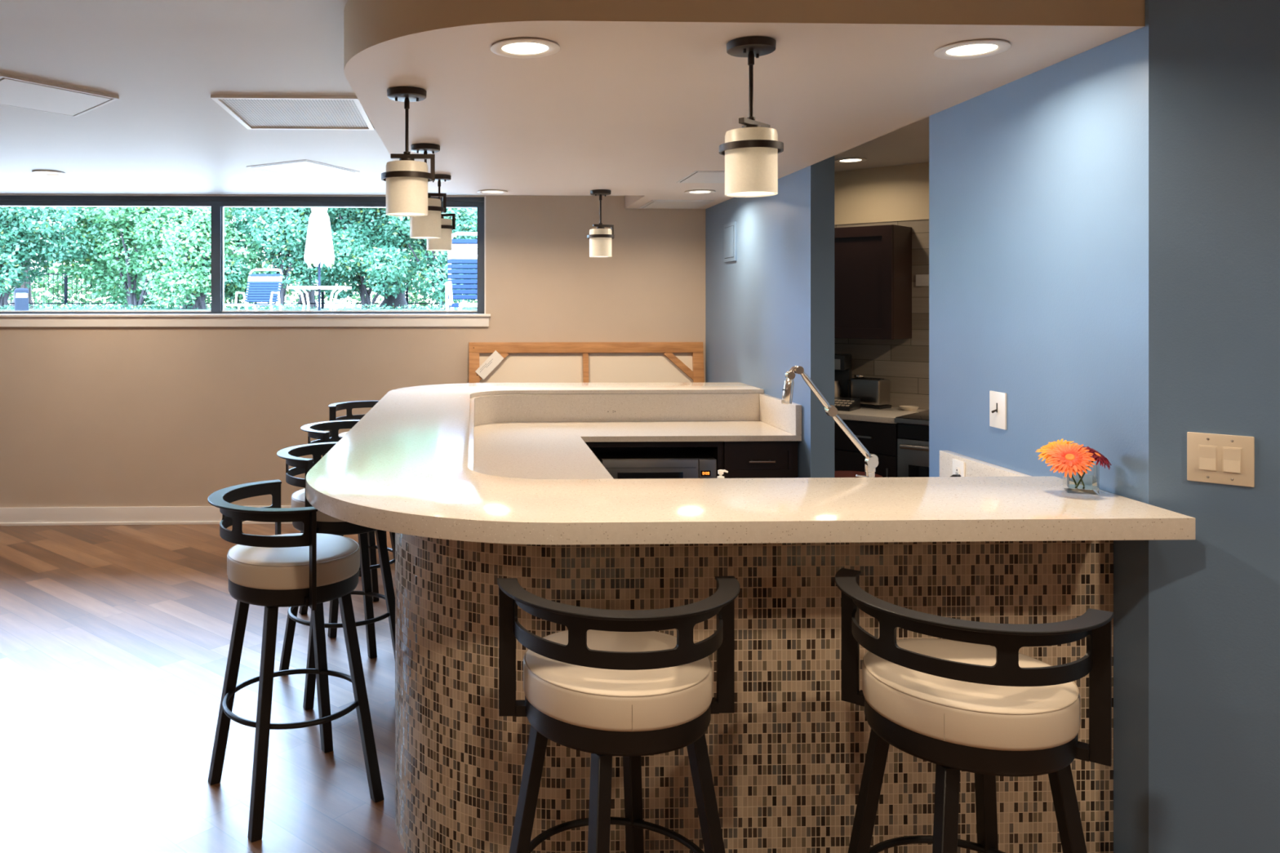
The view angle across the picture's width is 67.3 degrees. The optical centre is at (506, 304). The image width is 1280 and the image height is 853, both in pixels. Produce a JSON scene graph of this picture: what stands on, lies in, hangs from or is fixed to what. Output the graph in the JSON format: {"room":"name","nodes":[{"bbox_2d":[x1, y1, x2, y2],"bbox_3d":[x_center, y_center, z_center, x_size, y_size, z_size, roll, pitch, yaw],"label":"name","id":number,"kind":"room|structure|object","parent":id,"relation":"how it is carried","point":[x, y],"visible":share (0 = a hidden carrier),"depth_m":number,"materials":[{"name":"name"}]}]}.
{"room":"home bar","nodes":[
{"label":"home bar","id":0,"kind":"room"},
{"bbox_2d":[0,524,406,852],"bbox_3d":[-0.888,1.614,1.172,14.700,0.120,11.800,0,0,-2],"label":"floor","id":1,"kind":"structure","parent":0,"point":[115,639],"depth_m":3.66,"materials":[{"name":"brown wood"}]},
{"bbox_2d":[208,479,384,842],"bbox_3d":[-0.690,1.079,3.029,0.504,0.951,0.528,0,0,-26],"label":"bar stool","id":2,"kind":"object","parent":1,"relation":"on","point":[310,568],"visible":1,"depth_m":2.90,"materials":[{"name":"brown metal"}]},
{"bbox_2d":[226,533,359,590],"bbox_3d":[-0.679,0.810,3.035,0.414,0.088,0.414,0,0,-26],"label":"cushion","id":3,"kind":"object","parent":2,"relation":"on","point":[338,557],"depth_m":2.89,"materials":[{"name":"white leather"}]},
{"bbox_2d":[276,441,395,710],"bbox_3d":[-0.706,1.079,3.929,0.486,0.951,0.486,0,0,-27],"label":"bar stool","id":4,"kind":"object","parent":1,"relation":"on","point":[326,524],"visible":0.57,"depth_m":3.84,"materials":[{"name":"brown metal"}]},
{"bbox_2d":[291,488,344,521],"bbox_3d":[-0.677,0.810,3.920,0.414,0.088,0.414,0,0,22],"label":"cushion","id":5,"kind":"object","parent":4,"relation":"on","point":[298,498],"depth_m":3.77,"materials":[{"name":"white leather"}]},
{"bbox_2d":[298,419,395,638],"bbox_3d":[-0.782,1.079,4.721,0.485,0.951,0.485,0,0,-30],"label":"bar stool","id":6,"kind":"object","parent":1,"relation":"on","point":[315,430],"visible":0.23,"depth_m":4.82,"materials":[{"name":"brown metal"}]},
{"bbox_2d":[328,400,386,577],"bbox_3d":[-0.814,1.079,5.738,0.512,0.951,0.485,0,0,-41],"label":"bar stool","id":7,"kind":"object","parent":1,"relation":"on","point":[348,406],"visible":0.16,"depth_m":5.85,"materials":[{"name":"brown metal"}]},
{"bbox_2d":[338,431,347,436],"bbox_3d":[-0.806,0.810,5.717,0.414,0.088,0.414,0,0,-19],"label":"cushion","id":8,"kind":"object","parent":7,"relation":"on","point":[342,434],"depth_m":5.68,"materials":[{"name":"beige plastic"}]},
{"bbox_2d":[468,342,704,396],"bbox_3d":[0.574,0.913,6.720,1.682,1.290,0.195,0,0,-2],"label":"stretcher","id":9,"kind":"object","parent":1,"relation":"on","point":[488,362],"visible":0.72,"depth_m":6.79,"materials":[{"name":"beige wood"}]},
{"bbox_2d":[497,576,740,852],"bbox_3d":[0.243,1.079,2.070,0.504,0.951,0.485,0,0,-28],"label":"bar stool","id":10,"kind":"object","parent":1,"relation":"on","point":[606,686],"visible":1,"depth_m":1.96,"materials":[{"name":"black metal"}]},
{"bbox_2d":[523,629,712,731],"bbox_3d":[0.243,0.810,2.094,0.414,0.088,0.414,0,0,-2],"label":"cushion","id":11,"kind":"object","parent":10,"relation":"on","point":[564,696],"depth_m":1.95,"materials":[{"name":"white leather"}]},
{"bbox_2d":[585,441,721,476],"bbox_3d":[0.741,1.124,5.109,0.712,0.860,0.596,0,0,-2],"label":"base cabinet","id":12,"kind":"object","parent":1,"relation":"on","point":[713,449],"visible":0.02,"depth_m":4.86,"materials":[{"name":"black wood"}]},
{"bbox_2d":[591,447,716,479],"bbox_3d":[0.774,0.953,5.059,0.586,0.322,0.437,0,0,-2],"label":"microwave","id":13,"kind":"object","parent":12,"relation":"in","point":[621,463],"visible":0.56,"depth_m":4.85,"materials":[{"name":"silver metal"}]},
{"bbox_2d":[395,396,1113,852],"bbox_3d":[0.576,1.046,4.038,1.902,1.016,3.205,0,0,-2],"label":"bar","id":14,"kind":"object","parent":1,"relation":"on","point":[787,766],"visible":0.42,"depth_m":2.45,"materials":[{"name":"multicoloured tile"}]},
{"bbox_2d":[467,393,759,471],"bbox_3d":[0.682,0.602,4.054,1.687,0.182,2.780,0,0,-2],"label":"backsplash","id":15,"kind":"structure","parent":14,"relation":"attached to","point":[487,409],"depth_m":5.41,"materials":[{"name":"beige stone"}]},
{"bbox_2d":[306,382,1195,544],"bbox_3d":[0.453,0.512,4.037,2.146,0.050,3.809,0,0,-2],"label":"countertop","id":16,"kind":"structure","parent":14,"relation":"on","point":[402,468],"depth_m":2.37,"materials":[{"name":"beige stone"}]},
{"bbox_2d":[1062,461,1099,494],"bbox_3d":[1.498,0.448,2.475,0.072,0.079,0.072,0,0,22],"label":"glass vase","id":17,"kind":"object","parent":16,"relation":"on","point":[1095,487],"visible":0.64,"depth_m":2.47,"materials":[{"name":"glass"}]},
{"bbox_2d":[1035,439,1079,485],"bbox_3d":[1.441,0.413,2.454,0.114,0.123,0.098,0,0,-2],"label":"flower","id":18,"kind":"object","parent":17,"relation":"on","point":[1051,446],"visible":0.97,"depth_m":2.47,"materials":[{"name":"orange plant"}]},
{"bbox_2d":[1045,443,1095,486],"bbox_3d":[1.448,0.415,2.426,0.132,0.119,0.113,0,0,-2],"label":"flower","id":19,"kind":"object","parent":17,"relation":"on","point":[1069,458],"visible":1,"depth_m":2.41,"materials":[{"name":"orange plant"}]},
{"bbox_2d":[1075,446,1111,487],"bbox_3d":[1.519,0.421,2.450,0.080,0.105,0.078,0,0,-2],"label":"flower","id":20,"kind":"object","parent":17,"relation":"on","point":[1096,455],"visible":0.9,"depth_m":2.44,"materials":[{"name":"red plant"}]},
{"bbox_2d":[721,440,797,478],"bbox_3d":[1.294,1.124,5.127,0.392,0.860,0.596,0,0,-2],"label":"base cabinet","id":21,"kind":"object","parent":1,"relation":"on","point":[761,459],"visible":0.23,"depth_m":4.86,"materials":[{"name":"black wood"}]},
{"bbox_2d":[834,471,883,477],"bbox_3d":[1.819,1.222,4.992,0.320,0.666,0.320,0,0,-2],"label":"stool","id":22,"kind":"object","parent":1,"relation":"on","point":[837,473],"visible":0.15,"depth_m":4.99,"materials":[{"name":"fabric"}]},
{"bbox_2d":[834,419,899,477],"bbox_3d":[2.106,1.114,5.882,0.860,0.880,0.608,0,0,43],"label":"base cabinet","id":23,"kind":"object","parent":1,"relation":"on","point":[880,439],"visible":0.2,"depth_m":5.50,"materials":[{"name":"black wood"}]},
{"bbox_2d":[837,406,928,423],"bbox_3d":[2.118,0.657,5.859,0.810,0.033,0.625,0,0,43],"label":"countertop","id":24,"kind":"structure","parent":23,"relation":"on","point":[870,415],"depth_m":5.56,"materials":[{"name":"beige stone"}]},
{"bbox_2d":[834,353,852,397],"bbox_3d":[2.081,0.478,6.042,0.180,0.325,0.228,0,0,32],"label":"coffee maker","id":25,"kind":"object","parent":24,"relation":"on","point":[842,362],"visible":0.25,"depth_m":6.03,"materials":[{"name":"black plastic"}]},
{"bbox_2d":[834,396,860,411],"bbox_3d":[2.031,0.590,5.832,0.220,0.101,0.202,0,0,38],"label":"desk phone","id":26,"kind":"object","parent":24,"relation":"on","point":[845,404],"visible":0.43,"depth_m":5.79,"materials":[{"name":"black plastic"}]},
{"bbox_2d":[848,374,891,408],"bbox_3d":[2.267,0.540,5.945,0.132,0.200,0.240,0,0,-35],"label":"toaster","id":27,"kind":"object","parent":24,"relation":"on","point":[873,393],"visible":0.82,"depth_m":5.87,"materials":[{"name":"silver plastic"}]},
{"bbox_2d":[899,405,919,410],"bbox_3d":[2.448,0.629,5.772,0.110,0.022,0.110,0,0,-2],"label":"bowl","id":28,"kind":"object","parent":24,"relation":"on","point":[902,407],"visible":1,"depth_m":5.75,"materials":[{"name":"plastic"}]},
{"bbox_2d":[893,409,928,477],"bbox_3d":[2.667,1.093,5.295,0.761,0.922,0.677,0,0,43],"label":"range","id":29,"kind":"object","parent":1,"relation":"on","point":[913,443],"visible":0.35,"depth_m":5.29,"materials":[{"name":"black metal"}]},
{"bbox_2d":[895,409,928,420],"bbox_3d":[2.682,0.645,5.310,0.761,0.026,0.635,0,0,43],"label":"cooktop","id":30,"kind":"object","parent":29,"relation":"in","point":[922,415],"depth_m":5.36,"materials":[{"name":"black glass"}]},
{"bbox_2d":[835,568,1114,852],"bbox_3d":[0.957,1.079,1.989,0.486,0.951,0.485,0,0,-8],"label":"bar stool","id":31,"kind":"object","parent":1,"relation":"on","point":[957,702],"visible":1,"depth_m":1.87,"materials":[{"name":"brown metal"}]},
{"bbox_2d":[862,638,1080,751],"bbox_3d":[0.975,0.810,2.013,0.414,0.088,0.414,0,0,37],"label":"cushion","id":32,"kind":"object","parent":31,"relation":"on","point":[945,714],"depth_m":1.87,"materials":[{"name":"white leather"}]},
{"bbox_3d":[0.153,1.124,4.017,0.526,0.860,1.620,0,0,-2],"label":"base cabinet","id":33,"kind":"object","parent":1,"relation":"on","visible":0},
{"bbox_2d":[467,393,1032,479],"bbox_3d":[0.682,0.602,4.054,1.687,0.182,2.780,0,0,-2],"label":"countertop","id":34,"kind":"structure","parent":33,"relation":"on","point":[513,436],"depth_m":5.11,"materials":[{"name":"beige stone"}]},
{"bbox_2d":[716,469,728,478],"bbox_3d":[0.717,0.609,3.175,0.056,0.113,0.056,0,0,-2],"label":"soap dispenser","id":35,"kind":"object","parent":34,"relation":"on","point":[720,472],"visible":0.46,"depth_m":3.17,"materials":[{"name":"white plastic"}]},
{"bbox_2d":[781,365,878,477],"bbox_3d":[1.034,0.430,3.035,0.313,0.470,0.052,0,0,-2],"label":"faucet","id":36,"kind":"object","parent":34,"relation":"on","point":[871,461],"visible":0.86,"depth_m":3.02,"materials":[{"name":"silver metal"}]},
{"bbox_2d":[950,474,960,476],"bbox_3d":[1.426,0.601,2.998,0.056,0.129,0.056,0,0,-2],"label":"soap dispenser","id":37,"kind":"object","parent":34,"relation":"on","point":[953,475],"visible":0.12,"depth_m":2.99,"materials":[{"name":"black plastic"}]},
{"bbox_2d":[952,458,964,476],"bbox_3d":[1.519,0.582,3.191,0.010,0.118,0.075,0,0,-2],"label":"wall outlet","id":38,"kind":"object","parent":34,"relation":"attached to","point":[958,466],"visible":0.41,"depth_m":3.18,"materials":[{"name":"white plastic"}]},
{"bbox_2d":[954,466,959,474],"bbox_3d":[1.516,0.562,3.191,0.003,0.033,0.033,0,0,-2],"label":"socket","id":39,"kind":"object","parent":38,"relation":"attached to","point":[957,469],"depth_m":3.19,"materials":[{"name":"white plastic"}]},
{"bbox_2d":[0,0,616,195],"bbox_3d":[-2.135,-0.925,1.031,12.000,0.282,11.400,0,0,-2],"label":"ceiling","id":40,"kind":"structure","parent":0,"point":[164,60],"depth_m":3.74,"materials":[{"name":"paint"}]},
{"bbox_2d":[31,170,66,175],"bbox_3d":[-2.776,-0.799,5.754,0.187,0.008,0.187,0,0,-2],"label":"recessed light","id":41,"kind":"object","parent":40,"relation":"in","point":[38,172],"visible":1,"depth_m":5.75,"materials":[{"name":"white paint"}]},
{"bbox_2d":[0,72,119,117],"bbox_3d":[-1.873,-0.837,3.824,0.510,0.026,0.472,0,0,44],"label":"access panel","id":42,"kind":"object","parent":40,"relation":"attached to","point":[16,91],"visible":1,"depth_m":3.80,"materials":[{"name":"white metal"}]},
{"bbox_2d":[210,94,374,129],"bbox_3d":[-0.904,-0.831,4.133,0.590,0.025,0.620,0,0,-2],"label":"ceiling panel","id":43,"kind":"object","parent":40,"relation":"in","point":[252,112],"visible":0.99,"depth_m":4.09,"materials":[{"name":"white paint"}]},
{"bbox_2d":[246,159,359,177],"bbox_3d":[-1.203,-0.805,5.636,0.460,0.017,0.486,0,0,30],"label":"access panel","id":44,"kind":"object","parent":40,"relation":"attached to","point":[304,168],"visible":1,"depth_m":5.60,"materials":[{"name":"white paint"}]},
{"bbox_2d":[0,193,705,507],"bbox_3d":[-3.392,0.254,6.774,9.898,2.600,0.160,0,0,-2],"label":"wall","id":45,"kind":"structure","parent":0,"point":[91,416],"depth_m":6.75,"materials":[{"name":"beige paint"}]},
{"bbox_2d":[0,195,215,314],"bbox_3d":[-3.056,-0.356,6.812,1.932,0.849,0.085,0,0,-2],"label":"window","id":46,"kind":"structure","parent":45,"relation":"in","point":[5,200],"depth_m":6.79,"materials":[{"name":"grey"}]},
{"bbox_2d":[0,505,292,525],"bbox_3d":[-3.389,1.492,6.681,9.658,0.125,0.026,0,0,-2],"label":"baseboard","id":47,"kind":"structure","parent":45,"relation":"attached to","point":[162,515],"depth_m":6.70,"materials":[{"name":"white paint"}]},
{"bbox_2d":[0,316,488,327],"bbox_3d":[-4.171,0.119,6.657,8.093,0.074,0.022,0,0,-2],"label":"trim","id":48,"kind":"structure","parent":45,"relation":"attached to","point":[5,322],"depth_m":6.72,"materials":[{"name":"white paint"}]},
{"bbox_2d":[0,313,490,316],"bbox_3d":[-4.166,0.075,6.690,8.105,0.018,0.127,0,0,-2],"label":"trim","id":49,"kind":"structure","parent":45,"relation":"attached to","point":[424,314],"depth_m":6.71,"materials":[{"name":"white paint"}]},
{"bbox_2d":[214,195,484,314],"bbox_3d":[-1.123,-0.356,6.875,1.936,0.849,0.085,0,0,-2],"label":"window","id":50,"kind":"structure","parent":45,"relation":"in","point":[221,202],"depth_m":6.85,"materials":[{"name":"grey"}]},
{"bbox_2d":[484,195,485,314],"bbox_3d":[-0.155,-0.356,6.843,0.010,0.844,0.092,0,0,-2],"label":"trim","id":51,"kind":"structure","parent":45,"relation":"attached to","point":[484,196],"depth_m":6.80,"materials":[{"name":"white paint"}]},
{"bbox_2d":[343,0,1145,208],"bbox_3d":[0.484,-0.818,4.563,2.053,0.256,4.490,0,0,-2],"label":"ceiling","id":52,"kind":"structure","parent":0,"point":[636,98],"depth_m":2.85,"materials":[{"name":"beige paint"}]},
{"bbox_2d":[381,86,435,216],"bbox_3d":[-0.321,-0.490,3.058,0.165,0.400,0.165,0,0,26],"label":"pendant light","id":53,"kind":"object","parent":52,"relation":"hanging from","point":[406,179],"visible":1,"depth_m":3.01,"materials":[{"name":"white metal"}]},
{"bbox_2d":[409,142,446,239],"bbox_3d":[-0.351,-0.490,4.115,0.165,0.400,0.165,0,0,24],"label":"pendant light","id":54,"kind":"object","parent":52,"relation":"hanging from","point":[426,227],"visible":0.7,"depth_m":4.06,"materials":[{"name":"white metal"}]},
{"bbox_2d":[426,173,455,251],"bbox_3d":[-0.356,-0.490,5.070,0.172,0.400,0.165,0,0,18],"label":"pendant light","id":55,"kind":"object","parent":52,"relation":"hanging from","point":[444,243],"visible":0.55,"depth_m":5.02,"materials":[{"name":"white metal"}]},
{"bbox_2d":[476,189,507,194],"bbox_3d":[-0.086,-0.686,5.769,0.187,0.008,0.187,0,0,-2],"label":"recessed light","id":56,"kind":"object","parent":52,"relation":"in","point":[489,191],"visible":1,"depth_m":5.76,"materials":[{"name":"white paint"}]},
{"bbox_2d":[490,38,559,57],"bbox_3d":[0.050,-0.686,2.539,0.187,0.008,0.187,0,0,-2],"label":"recessed light","id":57,"kind":"object","parent":52,"relation":"in","point":[514,47],"visible":1,"depth_m":2.54,"materials":[{"name":"white paint"}]},
{"bbox_2d":[586,189,614,257],"bbox_3d":[0.568,-0.490,5.737,0.165,0.400,0.165,0,0,10],"label":"pendant light","id":58,"kind":"object","parent":52,"relation":"hanging from","point":[600,238],"visible":1,"depth_m":5.68,"materials":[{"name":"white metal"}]},
{"bbox_2d":[640,200,714,208],"bbox_3d":[1.156,-0.685,6.481,0.410,0.009,0.480,0,0,-2],"label":"access panel","id":59,"kind":"object","parent":52,"relation":"attached to","point":[653,203],"visible":1,"depth_m":6.41,"materials":[{"name":"white metal"}]},
{"bbox_2d":[684,189,715,194],"bbox_3d":[1.176,-0.686,5.769,0.187,0.008,0.187,0,0,-2],"label":"recessed light","id":60,"kind":"object","parent":52,"relation":"in","point":[700,191],"visible":1,"depth_m":5.76,"materials":[{"name":"white paint"}]},
{"bbox_2d":[675,170,724,182],"bbox_3d":[1.175,-0.688,5.126,0.420,0.004,0.470,0,0,-2],"label":"access panel","id":61,"kind":"object","parent":52,"relation":"attached to","point":[697,176],"visible":0.54,"depth_m":5.12,"materials":[{"name":"white paint"}]},
{"bbox_2d":[719,35,783,197],"bbox_3d":[0.644,-0.490,2.498,0.165,0.400,0.166,0,0,17],"label":"pendant light","id":62,"kind":"object","parent":52,"relation":"hanging from","point":[751,151],"visible":1,"depth_m":2.45,"materials":[{"name":"brown metal"}]},
{"bbox_2d":[933,39,1011,59],"bbox_3d":[1.251,-0.686,2.552,0.187,0.008,0.187,0,0,-2],"label":"recessed light","id":63,"kind":"object","parent":52,"relation":"in","point":[973,49],"visible":1,"depth_m":2.55,"materials":[{"name":"white paint"}]},
{"bbox_2d":[705,155,834,477],"bbox_3d":[1.532,0.254,5.777,0.120,2.600,2.149,0,0,-2],"label":"wall","id":64,"kind":"structure","parent":0,"point":[770,309],"depth_m":5.16,"materials":[{"name":"blue paint"}]},
{"bbox_2d":[724,221,736,262],"bbox_3d":[1.451,-0.406,6.168,0.016,0.250,0.268,0,0,-2],"label":"access door","id":65,"kind":"structure","parent":64,"relation":"in","point":[730,229],"depth_m":6.12,"materials":[{"name":"blue paint"}]},
{"bbox_2d":[834,162,928,225],"bbox_3d":[3.082,-0.701,5.389,3.900,0.350,0.012,0,0,43],"label":"wall","id":66,"kind":"structure","parent":0,"point":[900,193],"depth_m":6.03,"materials":[{"name":"beige paint"}]},
{"bbox_2d":[834,116,928,171],"bbox_3d":[3.924,-0.971,3.939,4.700,0.190,7.180,0,0,-2],"label":"ceiling","id":67,"kind":"structure","parent":0,"point":[908,144],"depth_m":5.36,"materials":[{"name":"paint"}]},
{"bbox_2d":[834,157,866,163],"bbox_3d":[2.078,-0.872,5.730,0.187,0.008,0.187,0,0,-2],"label":"recessed light","id":68,"kind":"object","parent":67,"relation":"in","point":[851,160],"visible":0.99,"depth_m":5.74,"materials":[{"name":"white paint"}]},
{"bbox_2d":[928,0,1279,852],"bbox_3d":[2.463,0.254,1.724,0.725,2.600,3.913,0,0,-35],"label":"wall","id":69,"kind":"structure","parent":0,"point":[1104,219],"depth_m":2.33,"materials":[{"name":"blue paint"}]},
{"bbox_2d":[989,391,1006,430],"bbox_3d":[1.550,0.334,3.009,0.024,0.115,0.090,0,0,-2],"label":"wall switch","id":70,"kind":"object","parent":69,"relation":"attached to","point":[997,400],"visible":1,"depth_m":3.00,"materials":[{"name":"white plastic"}]},
{"bbox_2d":[1186,431,1254,487],"bbox_3d":[1.682,0.364,2.237,0.128,0.117,0.013,0,0,43],"label":"rocker switch","id":71,"kind":"object","parent":69,"relation":"attached to","point":[1212,458],"visible":1,"depth_m":2.23,"materials":[{"name":"beige plastic"}]},
{"bbox_3d":[3.295,0.254,5.280,3.366,2.600,3.366,0,0,-2],"label":"wall","id":72,"kind":"structure","parent":0,"visible":0},
{"bbox_2d":[834,224,911,339],"bbox_3d":[2.223,-0.136,5.965,0.518,0.690,0.320,0,0,43],"label":"upper cabinet","id":73,"kind":"object","parent":72,"relation":"attached to","point":[873,264],"visible":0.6,"depth_m":5.79,"materials":[{"name":"black wood"}]},
{"bbox_2d":[834,219,928,408],"bbox_3d":[3.084,0.057,5.391,3.900,1.166,0.006,0,0,43],"label":"tile","id":74,"kind":"structure","parent":72,"relation":"attached to","point":[904,362],"depth_m":5.93,"materials":[{"name":"beige stone"}]},
{"bbox_2d":[915,274,928,286],"bbox_3d":[2.582,-0.151,5.849,0.116,0.072,0.008,0,0,43],"label":"wall outlet","id":75,"kind":"object","parent":74,"relation":"attached to","point":[922,280],"visible":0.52,"depth_m":5.86,"materials":[{"name":"white plastic"}]},
{"bbox_2d":[919,277,928,283],"bbox_3d":[2.580,-0.151,5.847,0.070,0.032,0.002,0,0,43],"label":"socket","id":76,"kind":"object","parent":75,"relation":"attached to","point":[922,280],"depth_m":5.85,"materials":[{"name":"beige plastic"}]},
{"label":"outside","id":77,"kind":"structure","parent":0,"visible":0},
{"bbox_2d":[0,306,477,310],"bbox_3d":[-8.057,0.254,32.506,46.000,0.300,24.500,0,0,-2],"label":"bed","id":78,"kind":"object","parent":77,"point":[46,308],"visible":0.11,"depth_m":20.41,"materials":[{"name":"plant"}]},
{"bbox_2d":[8,206,79,308],"bbox_3d":[-12.715,-3.343,25.127,5.136,6.983,4.717,0,0,19],"label":"tree","id":79,"kind":"object","parent":78,"relation":"on","point":[23,285],"visible":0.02,"depth_m":25.01,"materials":[{"name":"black plant"}]},
{"bbox_2d":[0,206,121,309],"bbox_3d":[-11.433,-1.761,21.477,4.473,3.770,3.877,0,0,10],"label":"tree","id":80,"kind":"object","parent":78,"relation":"on","point":[21,232],"visible":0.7,"depth_m":21.45,"materials":[{"name":"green plant"}]},
{"bbox_2d":[121,236,144,308],"bbox_3d":[-10.419,-3.417,26.609,5.153,7.130,4.865,0,0,-2],"label":"tree","id":81,"kind":"object","parent":78,"relation":"on","point":[132,237],"visible":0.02,"depth_m":26.56,"materials":[{"name":"black plant"}]},
{"bbox_2d":[55,206,211,309],"bbox_3d":[-8.752,-1.814,22.514,4.275,3.873,2.860,0,0,40],"label":"tree","id":82,"kind":"object","parent":78,"relation":"on","point":[124,218],"visible":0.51,"depth_m":22.14,"materials":[{"name":"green plant"}]},
{"bbox_2d":[127,207,263,309],"bbox_3d":[-7.107,-1.224,21.637,3.134,2.692,2.730,0,0,-2],"label":"tree","id":83,"kind":"object","parent":78,"relation":"on","point":[190,280],"visible":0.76,"depth_m":21.03,"materials":[{"name":"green plant"}]},
{"bbox_2d":[173,207,236,308],"bbox_3d":[-7.628,-3.141,23.726,4.963,6.580,4.527,0,0,-2],"label":"tree","id":84,"kind":"object","parent":78,"relation":"on","point":[190,304],"visible":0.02,"depth_m":23.76,"materials":[{"name":"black plant"}]},
{"bbox_2d":[8,272,466,308],"bbox_3d":[-5.904,-0.371,24.722,19.860,0.950,0.060,0,0,-2],"label":"wire fence","id":85,"kind":"object","parent":78,"relation":"on","point":[322,303],"visible":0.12,"depth_m":24.57,"materials":[{"name":"black metal"}]},
{"bbox_2d":[0,302,475,310],"bbox_3d":[-6.332,0.090,21.343,19.726,0.307,2.519,0,0,-2],"label":"ground cover","id":86,"kind":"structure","parent":78,"relation":"on","point":[285,306],"depth_m":21.05,"materials":[{"name":"teal plant"}]},
{"bbox_2d":[7,216,477,308],"bbox_3d":[-6.367,-1.001,29.313,29.290,4.137,4.922,0,0,-2],"label":"hedge","id":87,"kind":"object","parent":78,"relation":"on","point":[57,278],"visible":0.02,"depth_m":28.70,"materials":[{"name":"green plant"}]},
{"bbox_2d":[200,207,360,309],"bbox_3d":[-5.363,-1.576,22.078,3.997,3.388,2.852,0,0,18],"label":"tree","id":88,"kind":"object","parent":78,"relation":"on","point":[268,228],"visible":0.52,"depth_m":21.59,"materials":[{"name":"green plant"}]},
{"bbox_2d":[294,260,317,308],"bbox_3d":[-5.662,-3.467,26.230,5.049,7.230,4.698,0,0,-2],"label":"tree","id":89,"kind":"object","parent":78,"relation":"on","point":[311,293],"visible":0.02,"depth_m":26.16,"materials":[{"name":"black plant"}]},
{"bbox_2d":[284,207,448,309],"bbox_3d":[-3.323,-1.786,22.674,4.718,3.821,3.551,0,0,-2],"label":"tree","id":90,"kind":"object","parent":78,"relation":"on","point":[347,226],"visible":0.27,"depth_m":22.11,"materials":[{"name":"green plant"}]},
{"bbox_2d":[377,247,408,308],"bbox_3d":[-3.225,-3.136,24.345,5.192,6.583,5.001,0,0,-16],"label":"tree","id":91,"kind":"object","parent":78,"relation":"on","point":[400,300],"visible":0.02,"depth_m":24.07,"materials":[{"name":"black plant"}]},
{"bbox_2d":[357,207,477,309],"bbox_3d":[-1.634,-1.595,22.052,3.767,3.436,2.867,0,0,-6],"label":"tree","id":92,"kind":"object","parent":78,"relation":"on","point":[467,220],"visible":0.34,"depth_m":21.44,"materials":[{"name":"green plant"}]},
{"bbox_2d":[445,208,477,301],"bbox_3d":[0.289,-1.665,22.571,3.929,3.584,2.690,0,0,14],"label":"tree","id":93,"kind":"object","parent":78,"relation":"on","point":[471,208],"visible":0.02,"depth_m":22.08,"materials":[{"name":"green plant"}]},
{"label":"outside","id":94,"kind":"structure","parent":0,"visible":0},
{"bbox_3d":[-1.247,0.554,38.465,80.000,0.300,63.030,0,0,-2],"label":"patio","id":95,"kind":"object","parent":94,"visible":0},
{"bbox_2d":[14,288,29,310],"bbox_3d":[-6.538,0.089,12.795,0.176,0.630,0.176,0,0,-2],"label":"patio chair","id":96,"kind":"object","parent":95,"relation":"on","point":[21,300],"visible":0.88,"depth_m":12.73,"materials":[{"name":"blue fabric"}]},
{"bbox_2d":[224,268,282,310],"bbox_3d":[-4.559,-0.134,17.012,0.694,1.074,1.632,0,0,5],"label":"lounge chair","id":97,"kind":"object","parent":95,"relation":"on","point":[260,287],"visible":0.88,"depth_m":17.57,"materials":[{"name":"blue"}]},
{"bbox_2d":[286,285,351,310],"bbox_3d":[-3.531,0.038,17.895,1.200,0.758,1.200,0,0,-2],"label":"patio table","id":98,"kind":"object","parent":95,"relation":"on","point":[304,288],"visible":0.76,"depth_m":17.61,"materials":[{"name":"white plastic"}]},
{"bbox_2d":[304,207,334,310],"bbox_3d":[-3.531,-1.006,17.895,0.525,2.820,0.525,0,0,21],"label":"patio umbrella","id":99,"kind":"object","parent":95,"relation":"on","point":[319,250],"visible":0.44,"depth_m":17.75,"materials":[{"name":"white fabric"}]},
{"bbox_2d":[445,231,477,310],"bbox_3d":[-0.199,-0.169,9.149,0.714,1.144,1.632,0,0,-8],"label":"lounge chair","id":100,"kind":"object","parent":95,"relation":"on","point":[461,248],"visible":0.34,"depth_m":9.60,"materials":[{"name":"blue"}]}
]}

